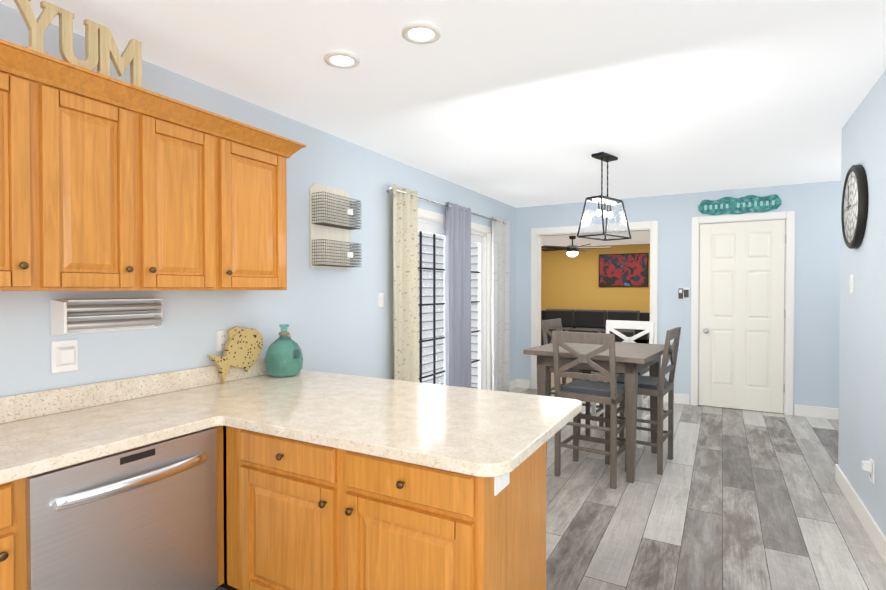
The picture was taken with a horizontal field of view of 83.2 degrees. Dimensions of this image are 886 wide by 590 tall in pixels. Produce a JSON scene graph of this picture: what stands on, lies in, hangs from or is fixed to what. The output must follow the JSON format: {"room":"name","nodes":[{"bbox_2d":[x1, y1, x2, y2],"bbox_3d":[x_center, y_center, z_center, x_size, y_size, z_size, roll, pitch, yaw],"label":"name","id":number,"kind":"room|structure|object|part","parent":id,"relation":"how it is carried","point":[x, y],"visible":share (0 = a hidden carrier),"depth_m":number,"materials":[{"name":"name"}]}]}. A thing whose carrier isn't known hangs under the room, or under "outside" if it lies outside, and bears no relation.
{"room":"kitchen","nodes":[
{"label":"kitchen","id":0,"kind":"room"},
{"bbox_2d":[0,3,515,396],"bbox_3d":[-1.078,0.073,3.106,0.120,2.392,8.438,0,1,29],"label":"wall","id":1,"kind":"structure","parent":0,"point":[338,321],"depth_m":3.17,"materials":[{"name":"blue paint"}]},
{"bbox_2d":[0,43,67,290],"bbox_3d":[-1.619,-0.411,1.665,0.327,0.790,0.452,0,1,29],"label":"upper cabinet","id":2,"kind":"object","parent":1,"relation":"attached to","point":[33,89],"depth_m":1.73,"materials":[{"name":"brown wood"}]},
{"bbox_2d":[51,339,77,373],"bbox_3d":[-1.566,0.252,2.076,0.030,0.133,0.098,0,1,29],"label":"light switch","id":3,"kind":"object","parent":1,"relation":"attached to","point":[64,355],"visible":1,"depth_m":2.07,"materials":[{"name":"white plastic"}]},
{"bbox_2d":[50,298,162,335],"bbox_3d":[-1.459,0.087,2.209,0.085,0.150,0.439,0,1,29],"label":"dispenser","id":4,"kind":"object","parent":1,"relation":"attached to","point":[74,316],"visible":1,"depth_m":2.17,"materials":[{"name":"white plastic"}]},
{"bbox_2d":[68,67,235,290],"bbox_3d":[-1.370,-0.417,2.111,0.327,0.790,0.854,0,1,29],"label":"upper cabinet","id":5,"kind":"object","parent":1,"relation":"attached to","point":[107,183],"depth_m":2.05,"materials":[{"name":"brown wood"}]},
{"bbox_2d":[14,0,143,88],"bbox_3d":[-1.322,-0.919,1.831,0.024,0.195,0.430,0,1,29],"label":"yum letters","id":6,"kind":"object","parent":5,"relation":"on","point":[101,50],"visible":0.83,"depth_m":1.84,"materials":[{"name":"brown wood"}]},
{"bbox_2d":[216,330,227,351],"bbox_3d":[-1.208,0.246,2.738,0.008,0.115,0.073,0,1,29],"label":"outlet","id":7,"kind":"object","parent":1,"relation":"attached to","point":[221,338],"visible":0.94,"depth_m":2.73,"materials":[{"name":"white plastic"}]},
{"bbox_2d":[236,123,291,289],"bbox_3d":[-1.107,-0.423,2.583,0.327,0.790,0.511,0,1,29],"label":"upper cabinet","id":8,"kind":"object","parent":1,"relation":"attached to","point":[261,188],"depth_m":2.56,"materials":[{"name":"brown wood"}]},
{"bbox_2d":[309,183,360,269],"bbox_3d":[-0.735,-0.471,3.464,0.119,0.570,0.410,0,1,29],"label":"shelf","id":9,"kind":"object","parent":1,"relation":"attached to","point":[331,211],"visible":1,"depth_m":3.47,"materials":[{"name":"white wood"}]},
{"bbox_2d":[378,293,383,306],"bbox_3d":[-0.496,0.037,4.007,0.013,0.114,0.072,0,1,29],"label":"light switch","id":10,"kind":"object","parent":1,"relation":"attached to","point":[380,299],"visible":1,"depth_m":4.00,"materials":[{"name":"white plastic"}]},
{"bbox_2d":[386,184,509,391],"bbox_3d":[0.170,0.158,5.096,0.117,2.130,2.532,0,1,29],"label":"curtains","id":11,"kind":"object","parent":1,"relation":"attached to","point":[457,295],"visible":0.9,"depth_m":4.93,"materials":[{"name":"beige fabric"}]},
{"bbox_3d":[0.139,-0.871,5.050,0.096,0.044,2.444,0,1,29],"label":"rod","id":12,"kind":"part","parent":11,"relation":"part of","materials":[{"name":"silver metal"}]},
{"bbox_2d":[418,218,486,389],"bbox_3d":[0.057,0.259,5.122,0.079,1.968,1.816,0,1,29],"label":"door","id":13,"kind":"structure","parent":1,"relation":"in","point":[436,228],"depth_m":5.11,"materials":[{"name":"white glass"}]},
{"bbox_2d":[418,208,491,389],"bbox_3d":[0.098,0.223,5.098,0.041,2.040,1.960,0,1,29],"label":"door frame","id":14,"kind":"structure","parent":1,"relation":"attached to","point":[434,216],"depth_m":5.88,"materials":[{"name":"white wood"}]},
{"bbox_2d":[510,379,517,389],"bbox_3d":[0.789,1.170,6.321,0.018,0.115,0.788,0,1,29],"label":"baseboard","id":15,"kind":"structure","parent":1,"relation":"attached to","point":[514,383],"depth_m":6.56,"materials":[{"name":"white wood"}]},
{"bbox_2d":[0,0,885,207],"bbox_3d":[1.070,-1.158,1.890,5.040,0.100,8.438,0,1,29],"label":"ceiling","id":16,"kind":"structure","parent":0,"point":[521,103],"depth_m":2.57,"materials":[{"name":"white paint"}]},
{"bbox_2d":[324,50,359,68],"bbox_3d":[-0.472,-1.102,2.329,0.164,0.021,0.164,0,1,29],"label":"recessed light","id":17,"kind":"object","parent":16,"relation":"in","point":[343,59],"visible":0.98,"depth_m":2.32,"materials":[{"name":"white"}]},
{"bbox_2d":[402,21,440,43],"bbox_3d":[-0.091,-1.099,2.088,0.164,0.021,0.164,0,1,29],"label":"recessed light","id":18,"kind":"object","parent":16,"relation":"in","point":[420,32],"visible":1,"depth_m":2.07,"materials":[{"name":"white plastic"}]},
{"bbox_2d":[577,152,630,240],"bbox_3d":[1.312,-0.801,4.052,0.443,0.668,0.243,-1,1,-43],"label":"pendant light","id":19,"kind":"object","parent":16,"relation":"hanging from","point":[601,199],"visible":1,"depth_m":4.02,"materials":[{"name":"black metal"}]},
{"bbox_2d":[215,372,885,589],"bbox_3d":[1.375,1.304,4.089,6.620,0.104,12.520,0,1,29],"label":"floor","id":20,"kind":"structure","parent":0,"point":[734,499],"depth_m":2.91,"materials":[{"name":"grey wood"}]},
{"bbox_2d":[0,358,371,589],"bbox_3d":[-1.446,0.838,1.649,0.660,0.897,3.178,0,1,29],"label":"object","id":21,"kind":"object","parent":20,"relation":"on","point":[54,442],"depth_m":1.80,"materials":[{"name":"beige stone"}]},
{"bbox_2d":[26,427,217,589],"bbox_3d":[-1.074,0.910,1.747,0.141,0.752,0.620,0,1,29],"label":"dishwasher","id":22,"kind":"object","parent":21,"relation":"in","point":[143,516],"depth_m":1.71,"materials":[{"name":"silver metal"}]},
{"bbox_2d":[60,446,219,521],"bbox_3d":[-1.018,0.632,1.718,0.018,0.040,0.480,0,1,29],"label":"handle","id":23,"kind":"object","parent":22,"relation":"attached to","point":[81,503],"depth_m":1.70,"materials":[{"name":"silver metal"}]},
{"bbox_2d":[207,326,262,383],"bbox_3d":[-1.141,0.320,2.757,0.033,0.302,0.348,0,1,29],"label":"decor","id":24,"kind":"object","parent":21,"relation":"on","point":[243,347],"visible":1,"depth_m":2.76,"materials":[{"name":"yellow wood"}]},
{"bbox_2d":[265,324,302,376],"bbox_3d":[-0.937,0.319,2.946,0.216,0.300,0.216,0,1,29],"label":"bottle","id":25,"kind":"object","parent":21,"relation":"on","point":[284,357],"visible":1,"depth_m":2.87,"materials":[{"name":"teal glass"}]},
{"bbox_2d":[0,358,581,483],"bbox_3d":[-0.928,0.461,1.356,1.847,0.139,3.180,0,1,29],"label":"countertop","id":26,"kind":"structure","parent":21,"relation":"on","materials":[{"name":"stone"}]},
{"bbox_2d":[220,377,581,589],"bbox_3d":[-0.127,0.881,2.150,1.216,0.800,1.018,0,1,29],"label":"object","id":27,"kind":"object","parent":20,"relation":"on","point":[255,476],"depth_m":1.79,"materials":[{"name":"brown wood"}]},
{"bbox_2d":[541,318,603,435],"bbox_3d":[1.214,0.739,4.648,0.460,1.020,0.420,1,1,35],"label":"chair","id":28,"kind":"object","parent":20,"relation":"on","point":[551,323],"visible":0.35,"depth_m":4.59,"materials":[{"name":"grey wood"}]},
{"bbox_2d":[552,331,625,488],"bbox_3d":[1.056,0.753,3.523,0.420,1.020,0.460,1,1,35],"label":"chair","id":29,"kind":"object","parent":20,"relation":"on","point":[611,393],"visible":0.81,"depth_m":3.39,"materials":[{"name":"grey wood"}]},
{"bbox_2d":[541,309,649,344],"bbox_3d":[2.858,0.731,9.835,2.300,0.894,0.930,0,1,29],"label":"sofa","id":30,"kind":"object","parent":20,"relation":"on","point":[587,321],"visible":0.25,"depth_m":9.83,"materials":[{"name":"black leather"}]},
{"bbox_2d":[523,342,671,482],"bbox_3d":[1.222,0.829,3.871,0.860,0.860,0.960,1,1,35],"label":"dining table","id":31,"kind":"object","parent":20,"relation":"on","point":[633,360],"visible":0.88,"depth_m":3.54,"materials":[{"name":"grey wood"}]},
{"bbox_2d":[591,320,653,447],"bbox_3d":[1.584,0.742,4.392,0.420,1.020,0.460,1,1,35],"label":"chair","id":32,"kind":"object","parent":20,"relation":"on","point":[645,326],"visible":0.48,"depth_m":4.44,"materials":[{"name":"white wood"}]},
{"bbox_2d":[605,327,680,474],"bbox_3d":[1.512,0.750,3.779,0.460,1.020,0.420,1,1,35],"label":"chair","id":33,"kind":"object","parent":20,"relation":"on","point":[660,387],"visible":0.71,"depth_m":3.68,"materials":[{"name":"grey wood"}]},
{"bbox_2d":[835,464,885,560],"bbox_3d":[2.386,1.214,2.865,0.018,0.115,1.170,0,1,29],"label":"baseboard","id":34,"kind":"structure","parent":20,"relation":"on","point":[875,533],"depth_m":2.77,"materials":[{"name":"white wood"}]},
{"bbox_2d":[884,540,885,564],"bbox_3d":[2.827,1.226,1.939,1.690,0.115,0.018,0,1,29],"label":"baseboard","id":35,"kind":"structure","parent":20,"relation":"on","point":[884,540],"depth_m":2.37,"materials":[{"name":"white wood"}]},
{"bbox_2d":[541,244,649,311],"bbox_3d":[3.619,-0.071,10.058,4.940,2.500,0.120,0,1,29],"label":"wall","id":36,"kind":"structure","parent":0,"point":[567,282],"depth_m":10.29,"materials":[{"name":"yellow paint"}]},
{"bbox_2d":[599,253,648,286],"bbox_3d":[3.598,-0.510,9.975,0.940,0.660,0.032,0,1,29],"label":"framed picture","id":37,"kind":"object","parent":36,"relation":"attached to","point":[624,270],"visible":0.93,"depth_m":9.95,"materials":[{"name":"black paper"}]},
{"bbox_2d":[541,231,649,245],"bbox_3d":[2.594,-1.047,8.211,4.700,0.100,4.082,0,1,29],"label":"ceiling","id":38,"kind":"structure","parent":0,"point":[640,237],"depth_m":9.13,"materials":[{"name":"white paint"}]},
{"bbox_2d":[541,236,611,256],"bbox_3d":[2.193,-0.827,8.414,1.219,0.344,1.165,0,1,29],"label":"ceiling fan","id":39,"kind":"object","parent":38,"relation":"hanging from","point":[572,250],"visible":0.96,"depth_m":8.31,"materials":[{"name":"black metal"}]},
{"bbox_2d":[516,180,840,414],"bbox_3d":[3.150,0.042,5.508,4.920,2.392,0.120,0,1,29],"label":"wall","id":40,"kind":"structure","parent":0,"point":[816,207],"depth_m":5.41,"materials":[{"name":"blue paint"}]},
{"bbox_2d":[531,221,657,389],"bbox_3d":[1.852,0.177,6.225,1.533,2.103,0.139,0,1,29],"label":"trim","id":41,"kind":"structure","parent":40,"relation":"attached to","point":[536,288],"depth_m":6.34,"materials":[{"name":"white wood"}]},
{"bbox_2d":[663,393,689,404],"bbox_3d":[2.642,1.177,5.730,0.339,0.115,0.014,0,1,29],"label":"baseboard","id":42,"kind":"structure","parent":40,"relation":"attached to","point":[678,398],"depth_m":5.69,"materials":[{"name":"white wood"}]},
{"bbox_2d":[678,287,688,299],"bbox_3d":[2.726,-0.024,5.659,0.119,0.139,0.026,0,1,29],"label":"light switch","id":43,"kind":"object","parent":40,"relation":"attached to","point":[683,293],"visible":1,"depth_m":5.66,"materials":[{"name":"white plastic"}]},
{"bbox_2d":[698,194,780,214],"bbox_3d":[3.190,-0.977,5.392,0.770,0.198,0.017,0,1,29],"label":"door sign","id":44,"kind":"object","parent":40,"relation":"attached to","point":[741,205],"visible":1,"depth_m":5.38,"materials":[{"name":"teal"}]},
{"bbox_2d":[699,220,785,412],"bbox_3d":[3.215,0.218,5.389,0.798,2.026,0.112,0,1,29],"label":"entry door","id":45,"kind":"structure","parent":40,"relation":"in","point":[741,313],"depth_m":5.39,"materials":[{"name":"white wood"}]},
{"bbox_2d":[690,211,794,414],"bbox_3d":[3.231,0.180,5.426,0.956,2.117,0.088,0,1,29],"label":"door frame","id":46,"kind":"structure","parent":40,"relation":"attached to","point":[789,216],"depth_m":5.25,"materials":[{"name":"white wood"}]},
{"bbox_2d":[794,404,838,419],"bbox_3d":[4.386,1.190,4.754,1.713,0.115,0.018,0,1,29],"label":"baseboard","id":47,"kind":"structure","parent":40,"relation":"attached to","point":[799,410],"depth_m":5.08,"materials":[{"name":"white wood"}]},
{"bbox_2d":[838,70,885,535],"bbox_3d":[3.143,0.081,2.445,1.706,2.392,1.200,0,1,29],"label":"wall block","id":48,"kind":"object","parent":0,"point":[862,388],"visible":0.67,"depth_m":2.75,"materials":[{"name":"blue paint"}]},
{"bbox_2d":[850,275,853,292],"bbox_3d":[2.498,-0.071,3.055,0.013,0.114,0.072,0,1,29],"label":"light switch","id":49,"kind":"object","parent":48,"relation":"attached to","point":[851,283],"visible":0.98,"depth_m":3.04,"materials":[{"name":"white plastic"}]},
{"bbox_2d":[841,164,867,248],"bbox_3d":[2.429,-0.525,2.962,0.050,0.490,0.490,0,1,29],"label":"round clock","id":50,"kind":"object","parent":48,"relation":"attached to","point":[854,210],"visible":1,"depth_m":2.88,"materials":[{"name":"black"}]},
{"bbox_2d":[861,459,874,484],"bbox_3d":[2.236,0.922,2.630,0.045,0.115,0.073,0,1,29],"label":"outlet","id":51,"kind":"object","parent":48,"relation":"attached to","point":[868,465],"visible":1,"depth_m":2.61,"materials":[{"name":"white plastic"}]},
{"label":"outside","id":52,"kind":"structure","parent":0,"visible":0},
{"bbox_2d":[418,231,477,386],"bbox_3d":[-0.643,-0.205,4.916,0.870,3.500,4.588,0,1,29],"label":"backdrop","id":53,"kind":"structure","parent":52,"point":[429,299],"depth_m":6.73,"materials":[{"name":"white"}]}
]}

